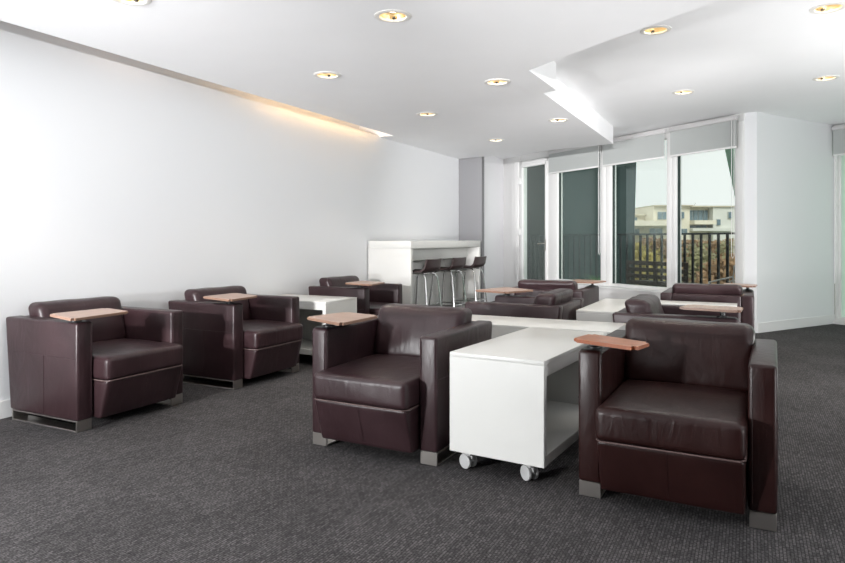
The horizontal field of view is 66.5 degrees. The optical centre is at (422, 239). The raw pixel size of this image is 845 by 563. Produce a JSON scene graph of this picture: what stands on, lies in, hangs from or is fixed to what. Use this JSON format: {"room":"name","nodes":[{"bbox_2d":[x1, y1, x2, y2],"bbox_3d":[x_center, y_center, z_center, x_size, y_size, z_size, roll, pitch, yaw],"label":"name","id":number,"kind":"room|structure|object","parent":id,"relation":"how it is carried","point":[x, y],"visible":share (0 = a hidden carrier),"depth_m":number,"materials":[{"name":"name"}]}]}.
{"room":"office lounge","nodes":[
{"label":"office lounge","id":0,"kind":"room"},
{"bbox_2d":[0,29,502,400],"bbox_3d":[-2.723,-0.240,4.631,0.450,2.780,18.593,0,0,27],"label":"wall","id":1,"kind":"structure","parent":0,"point":[138,187],"depth_m":5.45,"materials":[{"name":"white paint"}]},
{"bbox_2d":[0,399,11,418],"bbox_3d":[-3.706,1.093,2.184,0.014,0.115,13.340,0,0,27],"label":"baseboard","id":2,"kind":"structure","parent":1,"relation":"attached to","point":[5,405],"depth_m":4.16,"materials":[{"name":"white"}]},
{"bbox_2d":[359,61,612,140],"bbox_3d":[1.033,-1.461,1.371,9.800,0.242,16.180,0,0,27],"label":"trim","id":3,"kind":"structure","parent":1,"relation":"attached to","point":[562,93],"depth_m":7.04,"materials":[{"name":"white paint"}]},
{"bbox_2d":[0,0,718,158],"bbox_3d":[1.166,-1.357,1.303,9.500,0.035,16.180,0,0,27],"label":"ceiling","id":4,"kind":"structure","parent":0,"point":[439,60],"depth_m":4.51,"materials":[{"name":"white paint"}]},
{"bbox_2d":[113,0,151,5],"bbox_3d":[-1.619,-1.368,3.570,0.224,0.072,0.224,0,0,27],"label":"recessed light","id":5,"kind":"object","parent":4,"relation":"in","point":[127,2],"visible":1,"depth_m":3.64,"materials":[{"name":"white"}]},
{"bbox_2d":[0,21,358,129],"bbox_3d":[-3.976,-1.492,2.495,0.150,0.275,13.650,0,0,27],"label":"cove","id":6,"kind":"object","parent":4,"relation":"attached to","point":[5,26],"visible":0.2,"depth_m":5.56,"materials":[{"name":"white paint"}]},
{"bbox_2d":[313,71,340,78],"bbox_3d":[-0.773,-1.368,5.237,0.224,0.072,0.224,0,0,27],"label":"recessed light","id":7,"kind":"object","parent":4,"relation":"in","point":[324,74],"visible":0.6,"depth_m":5.29,"materials":[{"name":"beige metal"}]},
{"bbox_2d":[374,9,411,22],"bbox_3d":[-0.177,-1.368,3.858,0.224,0.072,0.224,0,0,27],"label":"recessed light","id":8,"kind":"object","parent":4,"relation":"in","point":[390,15],"visible":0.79,"depth_m":3.91,"materials":[{"name":"beige metal"}]},
{"bbox_2d":[417,112,437,116],"bbox_3d":[0.051,-1.368,6.860,0.224,0.072,0.224,0,0,27],"label":"recessed light","id":9,"kind":"object","parent":4,"relation":"in","point":[427,114],"visible":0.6,"depth_m":6.91,"materials":[{"name":"beige metal"}]},
{"bbox_2d":[488,139,503,141],"bbox_3d":[0.984,-1.368,8.641,0.224,0.072,0.224,0,0,27],"label":"recessed light","id":10,"kind":"object","parent":4,"relation":"in","point":[491,140],"visible":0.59,"depth_m":8.65,"materials":[{"name":"beige"}]},
{"bbox_2d":[484,79,510,85],"bbox_3d":[0.633,-1.368,5.466,0.224,0.072,0.224,0,0,27],"label":"recessed light","id":11,"kind":"object","parent":4,"relation":"in","point":[495,82],"visible":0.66,"depth_m":5.52,"materials":[{"name":"beige metal"}]},
{"bbox_2d":[548,118,567,121],"bbox_3d":[1.516,-1.368,7.204,0.224,0.072,0.224,0,0,27],"label":"recessed light","id":12,"kind":"object","parent":4,"relation":"in","point":[554,119],"visible":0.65,"depth_m":7.25,"materials":[{"name":"beige"}]},
{"bbox_2d":[0,301,844,562],"bbox_3d":[1.645,1.210,2.300,9.750,0.120,18.591,0,0,27],"label":"floor","id":13,"kind":"structure","parent":0,"point":[217,475],"depth_m":2.86,"materials":[{"name":"grey carpet"}]},
{"bbox_2d":[6,296,182,432],"bbox_3d":[-2.130,0.777,4.227,0.928,0.742,0.988,0,0,27],"label":"armchair","id":14,"kind":"object","parent":13,"relation":"on","point":[77,361],"visible":1,"depth_m":4.04,"materials":[{"name":"brown leather"}]},
{"bbox_2d":[28,296,125,341],"bbox_3d":[-2.355,0.569,4.438,0.224,0.325,0.626,0,0,27],"label":"cushion","id":15,"kind":"object","parent":14,"relation":"on","point":[111,327],"depth_m":4.46,"materials":[{"name":"brown leather"}]},
{"bbox_2d":[92,338,182,380],"bbox_3d":[-2.058,0.773,4.286,0.692,0.158,0.598,0,0,27],"label":"seat cushion","id":16,"kind":"object","parent":14,"relation":"on","point":[113,359],"depth_m":4.13,"materials":[{"name":"brown leather"}]},
{"bbox_2d":[168,286,302,389],"bbox_3d":[-1.555,0.777,5.349,0.847,0.742,0.985,0,0,27],"label":"armchair","id":17,"kind":"object","parent":13,"relation":"on","point":[231,334],"visible":1,"depth_m":5.11,"materials":[{"name":"brown leather"}]},
{"bbox_2d":[184,286,250,319],"bbox_3d":[-1.745,0.569,5.541,0.224,0.325,0.626,0,0,27],"label":"cushion","id":18,"kind":"object","parent":17,"relation":"on","point":[190,294],"depth_m":5.49,"materials":[{"name":"brown leather"}]},
{"bbox_2d":[243,320,302,348],"bbox_3d":[-1.448,0.773,5.389,0.692,0.158,0.598,0,0,27],"label":"seat cushion","id":19,"kind":"object","parent":17,"relation":"on","point":[257,334],"depth_m":5.21,"materials":[{"name":"brown leather"}]},
{"bbox_2d":[278,294,356,354],"bbox_3d":[-1.147,0.853,6.235,0.880,0.592,0.520,0,0,27],"label":"trolley","id":20,"kind":"object","parent":13,"relation":"on","point":[309,305],"visible":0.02,"depth_m":6.14,"materials":[{"name":"white laminate"}]},
{"bbox_2d":[299,339,312,354],"bbox_3d":[-1.151,1.025,6.227,0.810,0.050,0.498,0,0,27],"label":"shelf","id":21,"kind":"object","parent":20,"relation":"attached to","point":[306,348],"depth_m":6.00,"materials":[{"name":"white laminate"}]},
{"bbox_2d":[308,276,401,315],"bbox_3d":[-0.683,0.777,6.980,0.894,0.742,0.988,0,0,27],"label":"armchair","id":22,"kind":"object","parent":13,"relation":"on","point":[371,296],"visible":0.44,"depth_m":6.88,"materials":[{"name":"brown leather"}]},
{"bbox_2d":[319,276,358,286],"bbox_3d":[-0.894,0.569,7.183,0.224,0.325,0.626,0,0,27],"label":"cushion","id":23,"kind":"object","parent":22,"relation":"on","point":[340,281],"depth_m":7.03,"materials":[{"name":"brown leather"}]},
{"bbox_2d":[370,302,398,315],"bbox_3d":[-0.597,0.773,7.032,0.692,0.158,0.598,0,0,27],"label":"seat cushion","id":24,"kind":"object","parent":22,"relation":"on","point":[375,307],"depth_m":6.79,"materials":[{"name":"brown leather"}]},
{"bbox_2d":[307,303,491,465],"bbox_3d":[-0.152,0.777,3.733,0.843,0.742,0.913,0,0,28],"label":"armchair","id":25,"kind":"object","parent":13,"relation":"on","point":[382,380],"visible":0.88,"depth_m":3.42,"materials":[{"name":"brown leather"}]},
{"bbox_2d":[313,354,419,409],"bbox_3d":[-0.169,0.773,3.647,0.581,0.158,0.746,0,0,28],"label":"seat cushion","id":26,"kind":"object","parent":25,"relation":"on","point":[357,381],"depth_m":3.37,"materials":[{"name":"brown leather"}]},
{"bbox_2d":[374,303,471,356],"bbox_3d":[-0.002,0.569,3.966,0.608,0.325,0.242,0,0,28],"label":"cushion","id":27,"kind":"object","parent":25,"relation":"on","point":[398,328],"depth_m":3.91,"materials":[{"name":"brown leather"}]},
{"bbox_2d":[368,241,479,306],"bbox_3d":[0.103,0.580,8.999,0.605,1.140,2.280,0,0,27],"label":"bar counter","id":28,"kind":"object","parent":13,"relation":"on","point":[395,262],"depth_m":8.74,"materials":[{"name":"white laminate"}]},
{"bbox_2d":[368,241,479,248],"bbox_3d":[0.103,0.058,8.999,0.605,0.095,2.280,0,0,27],"label":"countertop","id":29,"kind":"structure","parent":28,"relation":"on","point":[371,244],"depth_m":8.11,"materials":[{"name":"white laminate"}]},
{"bbox_2d":[413,258,441,305],"bbox_3d":[-0.017,0.693,8.162,0.458,0.914,0.478,0,0,27],"label":"bar stool","id":30,"kind":"object","parent":13,"relation":"on","point":[431,265],"visible":0.67,"depth_m":8.06,"materials":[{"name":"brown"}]},
{"bbox_2d":[428,257,465,306],"bbox_3d":[0.345,0.693,8.853,0.458,0.914,0.478,0,0,27],"label":"bar stool","id":31,"kind":"object","parent":13,"relation":"on","point":[457,263],"visible":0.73,"depth_m":8.75,"materials":[{"name":"silver metal"}]},
{"bbox_2d":[451,256,486,306],"bbox_3d":[0.694,0.693,9.517,0.458,0.914,0.478,0,0,27],"label":"bar stool","id":32,"kind":"object","parent":13,"relation":"on","point":[480,261],"visible":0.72,"depth_m":9.42,"materials":[{"name":"silver metal"}]},
{"bbox_2d":[465,287,583,319],"bbox_3d":[0.829,0.777,5.422,0.913,0.742,0.953,0,0,27],"label":"armchair","id":33,"kind":"object","parent":13,"relation":"on","point":[559,303],"visible":0.33,"depth_m":5.04,"materials":[{"name":"brown leather"}]},
{"bbox_2d":[534,288,572,304],"bbox_3d":[1.038,0.569,5.226,0.242,0.325,0.608,0,0,27],"label":"cushion","id":34,"kind":"object","parent":33,"relation":"on","point":[560,296],"depth_m":5.00,"materials":[{"name":"brown leather"}]},
{"bbox_2d":[450,327,606,480],"bbox_3d":[0.621,0.853,3.543,0.495,0.592,1.060,0,0,31],"label":"trolley","id":35,"kind":"object","parent":13,"relation":"on","point":[514,396],"visible":0.74,"depth_m":3.14,"materials":[{"name":"white laminate"}]},
{"bbox_2d":[547,400,578,464],"bbox_3d":[0.629,1.025,3.538,0.473,0.050,0.990,0,0,31],"label":"shelf","id":36,"kind":"object","parent":35,"relation":"attached to","point":[562,415],"depth_m":3.48,"materials":[{"name":"white laminate"}]},
{"bbox_2d":[472,315,625,338],"bbox_3d":[0.725,0.853,4.387,1.200,0.592,0.460,0,0,27],"label":"trolley","id":37,"kind":"object","parent":13,"relation":"on","point":[501,325],"visible":0.02,"depth_m":4.25,"materials":[{"name":"white laminate"}]},
{"bbox_2d":[510,279,605,306],"bbox_3d":[1.447,0.777,6.842,0.869,0.742,0.913,0,0,27],"label":"armchair","id":38,"kind":"object","parent":13,"relation":"on","point":[590,294],"visible":0.25,"depth_m":6.53,"materials":[{"name":"brown leather"}]},
{"bbox_2d":[518,279,577,289],"bbox_3d":[1.288,0.569,6.613,0.608,0.325,0.242,0,0,27],"label":"cushion","id":39,"kind":"object","parent":38,"relation":"on","point":[524,283],"depth_m":6.51,"materials":[{"name":"brown leather"}]},
{"bbox_2d":[576,298,626,321],"bbox_3d":[1.643,0.853,5.559,0.360,0.592,1.150,0,0,27],"label":"trolley","id":40,"kind":"object","parent":13,"relation":"on","point":[602,310],"visible":0.02,"depth_m":5.12,"materials":[{"name":"white laminate"}]},
{"bbox_2d":[574,317,777,531],"bbox_3d":[1.188,0.777,2.983,0.799,0.742,0.931,0,0,29],"label":"armchair","id":41,"kind":"object","parent":13,"relation":"on","point":[682,411],"visible":1,"depth_m":2.71,"materials":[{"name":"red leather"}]},
{"bbox_2d":[595,379,747,459],"bbox_3d":[1.155,0.773,2.916,0.581,0.158,0.746,0,0,29],"label":"seat cushion","id":42,"kind":"object","parent":41,"relation":"on","point":[681,418],"depth_m":2.66,"materials":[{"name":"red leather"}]},
{"bbox_2d":[624,317,754,391],"bbox_3d":[1.328,0.569,3.231,0.608,0.325,0.242,0,0,29],"label":"cushion","id":43,"kind":"object","parent":41,"relation":"on","point":[679,351],"depth_m":3.14,"materials":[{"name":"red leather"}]},
{"bbox_2d":[612,294,742,322],"bbox_3d":[1.863,0.777,4.506,0.913,0.742,0.830,0,0,27],"label":"armchair","id":44,"kind":"object","parent":13,"relation":"on","point":[641,305],"visible":0.27,"depth_m":4.37,"materials":[{"name":"brown leather"}]},
{"bbox_2d":[625,294,663,313],"bbox_3d":[1.625,0.569,4.648,0.242,0.325,0.608,0,0,27],"label":"cushion","id":45,"kind":"object","parent":44,"relation":"on","point":[641,303],"depth_m":4.43,"materials":[{"name":"brown leather"}]},
{"bbox_2d":[660,300,736,306],"bbox_3d":[2.419,0.853,5.692,0.640,0.592,0.300,0,0,27],"label":"coffee table","id":46,"kind":"object","parent":13,"relation":"on","point":[661,301],"visible":0.03,"depth_m":5.66,"materials":[{"name":"white laminate"}]},
{"bbox_2d":[660,283,756,327],"bbox_3d":[2.804,0.777,6.287,0.821,0.742,0.913,0,0,27],"label":"armchair","id":47,"kind":"object","parent":13,"relation":"on","point":[695,292],"visible":0.39,"depth_m":5.91,"materials":[{"name":"brown leather"}]},
{"bbox_2d":[672,283,742,295],"bbox_3d":[2.667,0.569,6.048,0.608,0.325,0.242,0,0,27],"label":"cushion","id":48,"kind":"object","parent":47,"relation":"on","point":[678,288],"depth_m":5.94,"materials":[{"name":"brown leather"}]},
{"bbox_2d":[833,124,844,324],"bbox_3d":[6.915,-0.216,6.603,0.180,2.732,5.200,0,0,-28],"label":"trim","id":49,"kind":"structure","parent":13,"relation":"on","point":[839,322],"depth_m":8.79,"materials":[{"name":"white"}]},
{"bbox_2d":[835,155,844,320],"bbox_3d":[6.012,-0.191,8.325,0.120,2.582,1.270,0,0,-28],"label":"window","id":50,"kind":"structure","parent":49,"relation":"attached to","point":[839,160],"depth_m":8.83,"materials":[{"name":"white"}]},
{"bbox_2d":[459,157,483,301],"bbox_3d":[0.806,-0.160,10.632,0.410,2.620,0.110,0,0,27],"label":"wall","id":51,"kind":"structure","parent":0,"point":[471,170],"depth_m":10.56,"materials":[{"name":"grey paint"}]},
{"bbox_2d":[503,156,520,286],"bbox_3d":[1.737,-0.216,12.455,0.120,2.732,0.660,0,0,-28],"label":"wall","id":52,"kind":"structure","parent":0,"point":[508,164],"depth_m":12.47,"materials":[{"name":"white paint"}]},
{"bbox_2d":[514,157,548,286],"bbox_3d":[2.008,-0.160,11.819,0.211,2.620,1.020,0,0,-28],"label":"door","id":53,"kind":"structure","parent":52,"relation":"in","point":[520,168],"depth_m":12.06,"materials":[{"name":"white"}]},
{"bbox_2d":[521,113,744,160],"bbox_3d":[2.851,-1.532,10.363,0.130,0.100,5.200,0,0,-28],"label":"trim","id":54,"kind":"structure","parent":52,"relation":"attached to","point":[741,117],"depth_m":9.91,"materials":[{"name":"white"}]},
{"bbox_2d":[606,134,671,290],"bbox_3d":[3.229,-0.381,9.588,0.120,2.202,1.285,0,0,-28],"label":"window","id":55,"kind":"structure","parent":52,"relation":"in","point":[610,170],"depth_m":10.04,"materials":[{"name":"white metal"}]},
{"bbox_2d":[603,129,665,166],"bbox_3d":[3.107,-1.349,9.566,0.055,0.405,1.230,0,0,-28],"label":"roller blind","id":56,"kind":"object","parent":55,"relation":"attached to","point":[646,146],"visible":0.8,"depth_m":9.49,"materials":[{"name":"grey fabric"}]},
{"bbox_2d":[527,153,635,283],"bbox_3d":[1.268,2.550,15.390,7.536,13.200,0.820,0,0,0],"label":"wall","id":57,"kind":"structure","parent":0,"point":[579,187],"depth_m":15.00,"materials":[{"name":"metal"}]},
{"bbox_2d":[578,286,659,300],"bbox_3d":[3.090,0.945,9.659,0.320,0.410,3.730,0,0,-28],"label":"sill","id":58,"kind":"structure","parent":0,"point":[604,293],"depth_m":9.65,"materials":[{"name":"white"}]},
{"bbox_2d":[549,146,605,285],"bbox_3d":[2.608,-0.381,10.772,0.120,2.202,1.390,0,0,-28],"label":"window","id":59,"kind":"structure","parent":58,"relation":"attached to","point":[555,180],"depth_m":11.18,"materials":[{"name":"white metal"}]},
{"bbox_2d":[547,145,599,254],"bbox_3d":[2.505,-0.659,10.716,0.055,1.786,1.294,0,0,-28],"label":"roller blind","id":60,"kind":"object","parent":59,"relation":"attached to","point":[578,158],"visible":0.8,"depth_m":10.66,"materials":[{"name":"grey fabric"}]},
{"bbox_2d":[577,283,662,293],"bbox_3d":[3.081,0.730,9.654,0.340,0.020,3.730,0,0,-28],"label":"trim","id":61,"kind":"structure","parent":58,"relation":"on","point":[579,284],"depth_m":9.58,"materials":[{"name":"white"}]},
{"bbox_2d":[672,121,744,288],"bbox_3d":[3.781,-0.381,8.534,0.120,2.202,1.095,0,0,-28],"label":"window","id":62,"kind":"structure","parent":58,"relation":"attached to","point":[740,150],"depth_m":8.10,"materials":[{"name":"white metal"}]},
{"bbox_2d":[669,115,737,257],"bbox_3d":[3.673,-0.659,8.488,0.055,1.786,1.045,0,0,-28],"label":"roller blind","id":63,"kind":"object","parent":62,"relation":"attached to","point":[721,133],"visible":1,"depth_m":8.42,"materials":[{"name":"grey fabric"}]},
{"bbox_2d":[494,0,844,158],"bbox_3d":[1.570,-1.662,2.485,10.150,0.160,18.853,0,0,27],"label":"ceiling","id":64,"kind":"structure","parent":0,"point":[736,56],"depth_m":5.99,"materials":[{"name":"white paint"}]},
{"bbox_2d":[640,25,670,34],"bbox_3d":[1.756,-1.610,4.862,0.224,0.072,0.224,0,0,27],"label":"recessed light","id":65,"kind":"object","parent":64,"relation":"in","point":[657,29],"visible":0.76,"depth_m":4.91,"materials":[{"name":"beige metal"}]},
{"bbox_2d":[672,90,694,94],"bbox_3d":[2.789,-1.610,6.895,0.224,0.072,0.224,0,0,27],"label":"recessed light","id":66,"kind":"object","parent":64,"relation":"in","point":[679,92],"visible":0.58,"depth_m":6.94,"materials":[{"name":"beige metal"}]},
{"bbox_2d":[812,75,838,80],"bbox_3d":[3.939,-1.610,6.299,0.224,0.072,0.224,0,0,27],"label":"recessed light","id":67,"kind":"object","parent":64,"relation":"in","point":[827,77],"visible":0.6,"depth_m":6.33,"materials":[{"name":"beige metal"}]},
{"bbox_2d":[809,2,844,13],"bbox_3d":[2.764,-1.610,4.395,0.224,0.072,0.224,0,0,27],"label":"recessed light","id":68,"kind":"object","parent":64,"relation":"in","point":[825,8],"visible":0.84,"depth_m":4.43,"materials":[{"name":"beige"}]},
{"bbox_2d":[832,125,844,155],"bbox_3d":[5.903,-1.347,8.280,0.055,0.410,1.250,0,0,-28],"label":"roller blind","id":69,"kind":"object","parent":64,"relation":"hanging from","point":[838,131],"visible":1,"depth_m":8.75,"materials":[{"name":"grey fabric"}]},
{"bbox_2d":[745,112,834,332],"bbox_3d":[4.873,-0.216,8.617,2.080,2.732,0.360,0,0,-31],"label":"wall pillar","id":70,"kind":"structure","parent":0,"point":[790,162],"depth_m":8.30,"materials":[{"name":"white paint"}]},
{"bbox_2d":[758,314,834,332],"bbox_3d":[4.911,1.087,8.426,1.799,0.125,0.014,0,0,-31],"label":"baseboard","id":71,"kind":"structure","parent":70,"relation":"attached to","point":[827,319],"depth_m":8.37,"materials":[{"name":"white"}]},
{"bbox_3d":[2.938,1.235,12.103,7.410,0.330,5.922,0,0,27],"label":"floor","id":72,"kind":"structure","parent":0,"visible":0},
{"bbox_2d":[579,274,616,279],"bbox_3d":[3.016,0.825,11.064,0.926,0.490,0.884,0,0,27],"label":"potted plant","id":73,"kind":"object","parent":72,"relation":"on","point":[592,278],"visible":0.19,"depth_m":10.99,"materials":[{"name":"green plant"}]},
{"bbox_2d":[527,232,734,286],"bbox_3d":[3.387,0.477,12.248,0.040,1.185,7.100,0,0,-28],"label":"balcony railing","id":74,"kind":"object","parent":72,"relation":"on","point":[726,233],"visible":0.3,"depth_m":11.52,"materials":[{"name":"black metal"}]},
{"bbox_2d":[626,260,698,286],"bbox_3d":[3.811,0.703,10.178,0.440,0.735,1.200,0,0,-28],"label":"slatted bench","id":75,"kind":"object","parent":72,"relation":"on","point":[655,264],"visible":0.52,"depth_m":10.14,"materials":[{"name":"brown wood"}]},
{"bbox_2d":[708,265,734,283],"bbox_3d":[4.296,0.699,8.942,0.474,0.723,0.464,0,0,-28],"label":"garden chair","id":76,"kind":"object","parent":72,"relation":"on","point":[732,277],"visible":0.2,"depth_m":8.74,"materials":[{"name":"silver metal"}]},
{"bbox_2d":[725,148,734,194],"bbox_3d":[5.758,-1.030,11.650,1.082,4.200,0.300,0,0,0],"label":"strut","id":77,"kind":"object","parent":72,"relation":"on","point":[727,151],"visible":0.02,"depth_m":11.68,"materials":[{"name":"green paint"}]},
{"label":"outside","id":78,"kind":"structure","parent":0,"visible":0},
{"bbox_3d":[51.631,9.250,68.553,150.000,0.200,151.000,0,0,27],"label":"ground","id":79,"kind":"structure","parent":78,"visible":0},
{"bbox_2d":[635,242,666,280],"bbox_3d":[6.685,4.600,19.962,2.182,9.113,1.764,0,0,-15],"label":"autumn tree","id":80,"kind":"object","parent":79,"relation":"on","point":[637,243],"visible":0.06,"depth_m":19.80,"materials":[{"name":"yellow plant"}]},
{"bbox_2d":[634,203,734,258],"bbox_3d":[24.651,2.749,65.250,16.279,12.801,13.500,0,0,0],"label":"apartment building","id":81,"kind":"structure","parent":79,"relation":"on","point":[652,218],"depth_m":60.51,"materials":[{"name":"cream painted stucco"},{"name":"dark window glass"}]},
{"bbox_2d":[635,236,734,276],"bbox_3d":[14.844,4.478,36.998,10.659,9.531,1.448,0,0,0],"label":"hedge","id":82,"kind":"object","parent":79,"relation":"on","point":[688,242],"visible":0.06,"depth_m":36.65,"materials":[{"name":"green plant"}]},
{"bbox_2d":[658,242,716,286],"bbox_3d":[8.571,4.595,20.920,1.918,9.123,2.143,0,0,0],"label":"autumn tree","id":83,"kind":"object","parent":79,"relation":"on","point":[696,249],"visible":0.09,"depth_m":20.73,"materials":[{"name":"brown plant"}]},
{"bbox_2d":[681,245,707,282],"bbox_3d":[13.926,4.681,32.157,2.699,8.950,2.442,0,0,27],"label":"autumn tree","id":84,"kind":"object","parent":79,"relation":"on","point":[687,245],"visible":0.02,"depth_m":32.15,"materials":[{"name":"brown plant"}]},
{"bbox_2d":[694,252,734,283],"bbox_3d":[7.661,4.729,16.491,1.734,8.856,1.636,0,0,-9],"label":"autumn tree","id":85,"kind":"object","parent":79,"relation":"on","point":[723,261],"visible":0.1,"depth_m":16.27,"materials":[{"name":"brown plant"}]},
{"bbox_2d":[714,238,734,262],"bbox_3d":[12.246,4.513,24.476,2.525,9.286,2.826,0,0,27],"label":"autumn tree","id":86,"kind":"object","parent":79,"relation":"on","point":[723,243],"visible":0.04,"depth_m":24.55,"materials":[{"name":"brown plant"}]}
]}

